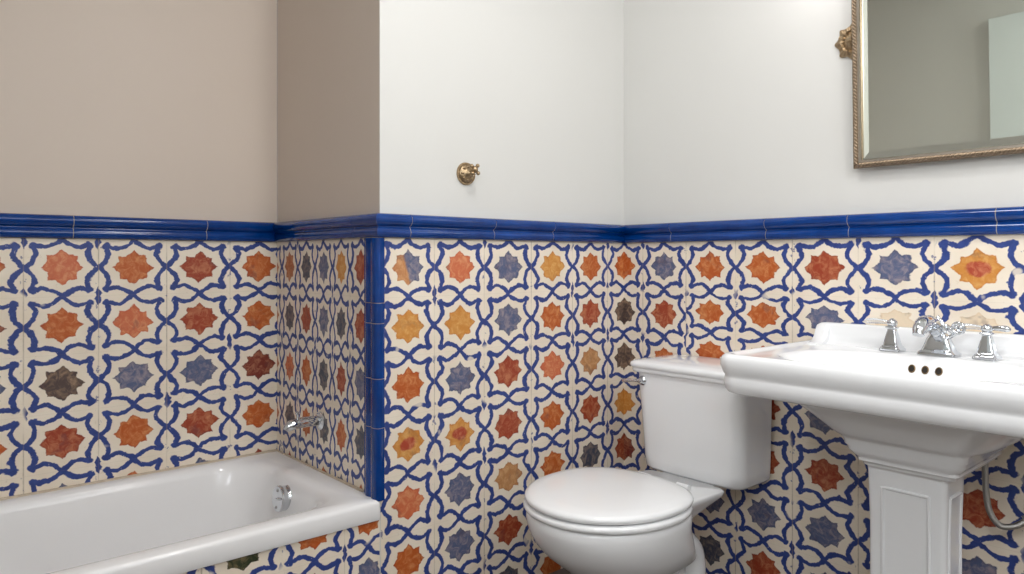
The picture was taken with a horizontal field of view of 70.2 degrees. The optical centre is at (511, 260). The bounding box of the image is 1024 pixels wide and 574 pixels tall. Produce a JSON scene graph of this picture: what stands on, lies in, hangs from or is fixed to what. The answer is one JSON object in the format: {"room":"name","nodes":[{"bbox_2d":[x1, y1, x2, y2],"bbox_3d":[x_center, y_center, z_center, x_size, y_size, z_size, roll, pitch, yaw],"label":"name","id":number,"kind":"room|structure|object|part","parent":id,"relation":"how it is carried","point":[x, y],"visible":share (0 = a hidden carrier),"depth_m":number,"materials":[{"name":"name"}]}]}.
{"room":"bathroom","nodes":[
{"label":"bathroom","id":0,"kind":"room"},
{"bbox_2d":[0,0,276,497],"bbox_3d":[-1.543,-0.225,2.115,1.735,2.650,0.120,0,0,-41],"label":"wall","id":1,"kind":"structure","parent":0,"point":[119,357],"depth_m":2.33,"materials":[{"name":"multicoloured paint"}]},
{"bbox_2d":[0,213,274,241],"bbox_3d":[-1.449,-0.101,2.098,1.615,0.070,0.029,0,0,-41],"label":"trim","id":2,"kind":"structure","parent":1,"relation":"attached to","point":[18,225],"depth_m":2.30,"materials":[{"name":"blue tile"}]},
{"bbox_2d":[277,0,378,489],"bbox_3d":[-0.572,-0.225,2.414,0.120,2.650,0.711,0,0,-41],"label":"wall","id":3,"kind":"structure","parent":0,"point":[328,50],"depth_m":2.36,"materials":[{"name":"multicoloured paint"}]},
{"bbox_2d":[283,411,324,431],"bbox_3d":[-0.675,0.520,2.343,0.128,0.070,0.060,0,0,-41],"label":"tub spout","id":4,"kind":"object","parent":3,"relation":"attached to","point":[318,420],"visible":1,"depth_m":2.34,"materials":[{"name":"silver metal"}]},
{"bbox_3d":[-0.677,0.525,2.341,0.124,0.040,0.034,0,0,-41],"label":"spout","id":5,"kind":"part","parent":4,"relation":"part of","materials":[{"name":"silver metal"}]},
{"bbox_2d":[273,213,377,241],"bbox_3d":[-0.618,-0.101,2.354,0.029,0.070,0.740,0,0,-41],"label":"trim","id":6,"kind":"structure","parent":3,"relation":"attached to","point":[364,225],"depth_m":2.30,"materials":[{"name":"blue tile"}]},
{"bbox_2d":[364,237,384,501],"bbox_3d":[-0.408,0.315,2.133,0.032,0.761,0.094,0,0,-41],"label":"trim","id":7,"kind":"structure","parent":3,"relation":"attached to","point":[374,247],"depth_m":2.10,"materials":[{"name":"blue tile"}]},
{"bbox_2d":[181,0,623,573],"bbox_3d":[-0.576,-0.225,2.017,2.820,2.650,0.120,0,0,-41],"label":"wall","id":8,"kind":"structure","parent":0,"point":[504,359],"depth_m":2.38,"materials":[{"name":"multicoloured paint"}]},
{"bbox_2d":[457,162,479,184],"bbox_3d":[-0.130,-0.274,2.294,0.072,0.072,0.052,0,0,-41],"label":"wall hook","id":9,"kind":"object","parent":8,"relation":"attached to","point":[466,171],"visible":1,"depth_m":2.29,"materials":[{"name":"gold metal"}]},
{"bbox_2d":[376,213,624,242],"bbox_3d":[0.024,-0.101,2.444,1.114,0.070,0.029,0,0,-41],"label":"trim","id":10,"kind":"structure","parent":8,"relation":"attached to","point":[389,225],"depth_m":2.36,"materials":[{"name":"blue tile"}]},
{"bbox_2d":[550,568,570,573],"bbox_3d":[0.090,1.140,1.165,2.940,0.080,3.701,0,0,-41],"label":"floor","id":11,"kind":"structure","parent":0,"point":[561,571],"depth_m":2.57,"materials":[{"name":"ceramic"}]},
{"bbox_2d":[0,449,379,573],"bbox_3d":[-1.220,0.859,1.839,1.614,0.352,0.726,0,0,-41],"label":"bathtub","id":12,"kind":"object","parent":11,"relation":"on","point":[185,518],"visible":0.95,"depth_m":2.19,"materials":[{"name":"white ceramic"}]},
{"bbox_3d":[-0.732,0.760,2.326,0.046,0.085,0.082,0,0,-41],"label":"overflow plate","id":13,"kind":"part","parent":12,"relation":"part of","materials":[{"name":"silver metal"}]},
{"bbox_2d":[523,355,771,573],"bbox_3d":[0.394,0.718,2.229,0.816,0.764,0.470,0,0,-41],"label":"toilet","id":14,"kind":"object","parent":11,"relation":"on","point":[704,437],"visible":0.96,"depth_m":2.23,"materials":[{"name":"white ceramic"}]},
{"bbox_3d":[0.264,0.704,2.115,0.469,0.020,0.470,0,0,-41],"label":"seat","id":15,"kind":"part","parent":14,"relation":"part of","materials":[{"name":"white plastic"}]},
{"bbox_3d":[0.268,0.674,2.119,0.472,0.032,0.466,0,0,-41],"label":"lid","id":16,"kind":"part","parent":14,"relation":"part of","materials":[{"name":"white plastic"}]},
{"bbox_3d":[0.418,0.410,2.498,0.026,0.032,0.089,0,0,-41],"label":"flush lever","id":17,"kind":"part","parent":14,"relation":"part of","materials":[{"name":"silver metal"}]},
{"bbox_3d":[0.623,0.360,2.421,0.219,0.048,0.452,0,0,-41],"label":"tank lid","id":18,"kind":"part","parent":14,"relation":"part of","materials":[{"name":"white ceramic"}]},
{"bbox_3d":[0.630,0.547,2.426,0.202,0.338,0.410,0,0,-41],"label":"tank","id":19,"kind":"part","parent":14,"relation":"part of","materials":[{"name":"white ceramic"}]},
{"bbox_2d":[720,315,1023,573],"bbox_3d":[0.979,0.621,1.784,0.543,0.958,0.768,0,0,-41],"label":"pedestal sink","id":20,"kind":"object","parent":11,"relation":"on","point":[926,405],"visible":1,"depth_m":1.73,"materials":[{"name":"white ceramic"}]},
{"bbox_2d":[720,322,1023,481],"bbox_3d":[0.979,0.346,1.784,0.543,0.316,0.768,0,0,-41],"label":"basin","id":21,"kind":"object","parent":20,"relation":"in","point":[932,404],"depth_m":1.72,"materials":[{"name":"white ceramic"}]},
{"bbox_2d":[864,318,905,351],"bbox_3d":[1.027,0.204,2.014,0.055,0.088,0.102,0,0,-41],"label":"handle","id":22,"kind":"object","parent":20,"relation":"on","point":[892,342],"depth_m":1.99,"materials":[{"name":"silver metal"}]},
{"bbox_3d":[0.940,0.723,1.742,0.011,0.343,0.112,0,0,-41],"label":"panel moulding","id":23,"kind":"part","parent":20,"relation":"part of","materials":[{"name":"white ceramic"}]},
{"bbox_3d":[1.045,0.723,1.718,0.084,0.343,0.012,0,0,-41],"label":"panel moulding","id":24,"kind":"part","parent":20,"relation":"part of","materials":[{"name":"white ceramic"}]},
{"bbox_2d":[912,315,1010,360],"bbox_3d":[1.127,0.195,1.841,0.138,0.106,0.207,0,0,-41],"label":"faucet","id":25,"kind":"object","parent":20,"relation":"on","point":[938,346],"depth_m":1.87,"materials":[{"name":"silver metal"}]},
{"bbox_2d":[982,463,1023,529],"bbox_3d":[1.254,0.537,1.798,0.165,0.255,0.062,0,0,-1],"label":"supply hose","id":26,"kind":"object","parent":20,"relation":"attached to","point":[985,470],"visible":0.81,"depth_m":1.81,"materials":[{"name":"silver metal"}]},
{"bbox_2d":[624,0,1023,573],"bbox_3d":[1.424,-0.225,1.782,0.120,2.650,2.870,0,0,-41],"label":"wall","id":27,"kind":"structure","parent":0,"point":[734,109],"depth_m":2.33,"materials":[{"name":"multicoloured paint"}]},
{"bbox_2d":[624,206,1023,242],"bbox_3d":[1.329,-0.101,1.778,0.029,0.070,2.750,0,0,-41],"label":"trim","id":28,"kind":"structure","parent":27,"relation":"attached to","point":[998,220],"depth_m":2.16,"materials":[{"name":"blue tile"}]},
{"bbox_2d":[834,0,1023,168],"bbox_3d":[1.169,-0.641,1.939,0.064,0.748,0.647,0,0,-41],"label":"wall mirror","id":29,"kind":"object","parent":27,"relation":"attached to","point":[933,80],"visible":1,"depth_m":1.96,"materials":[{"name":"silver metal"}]}
]}

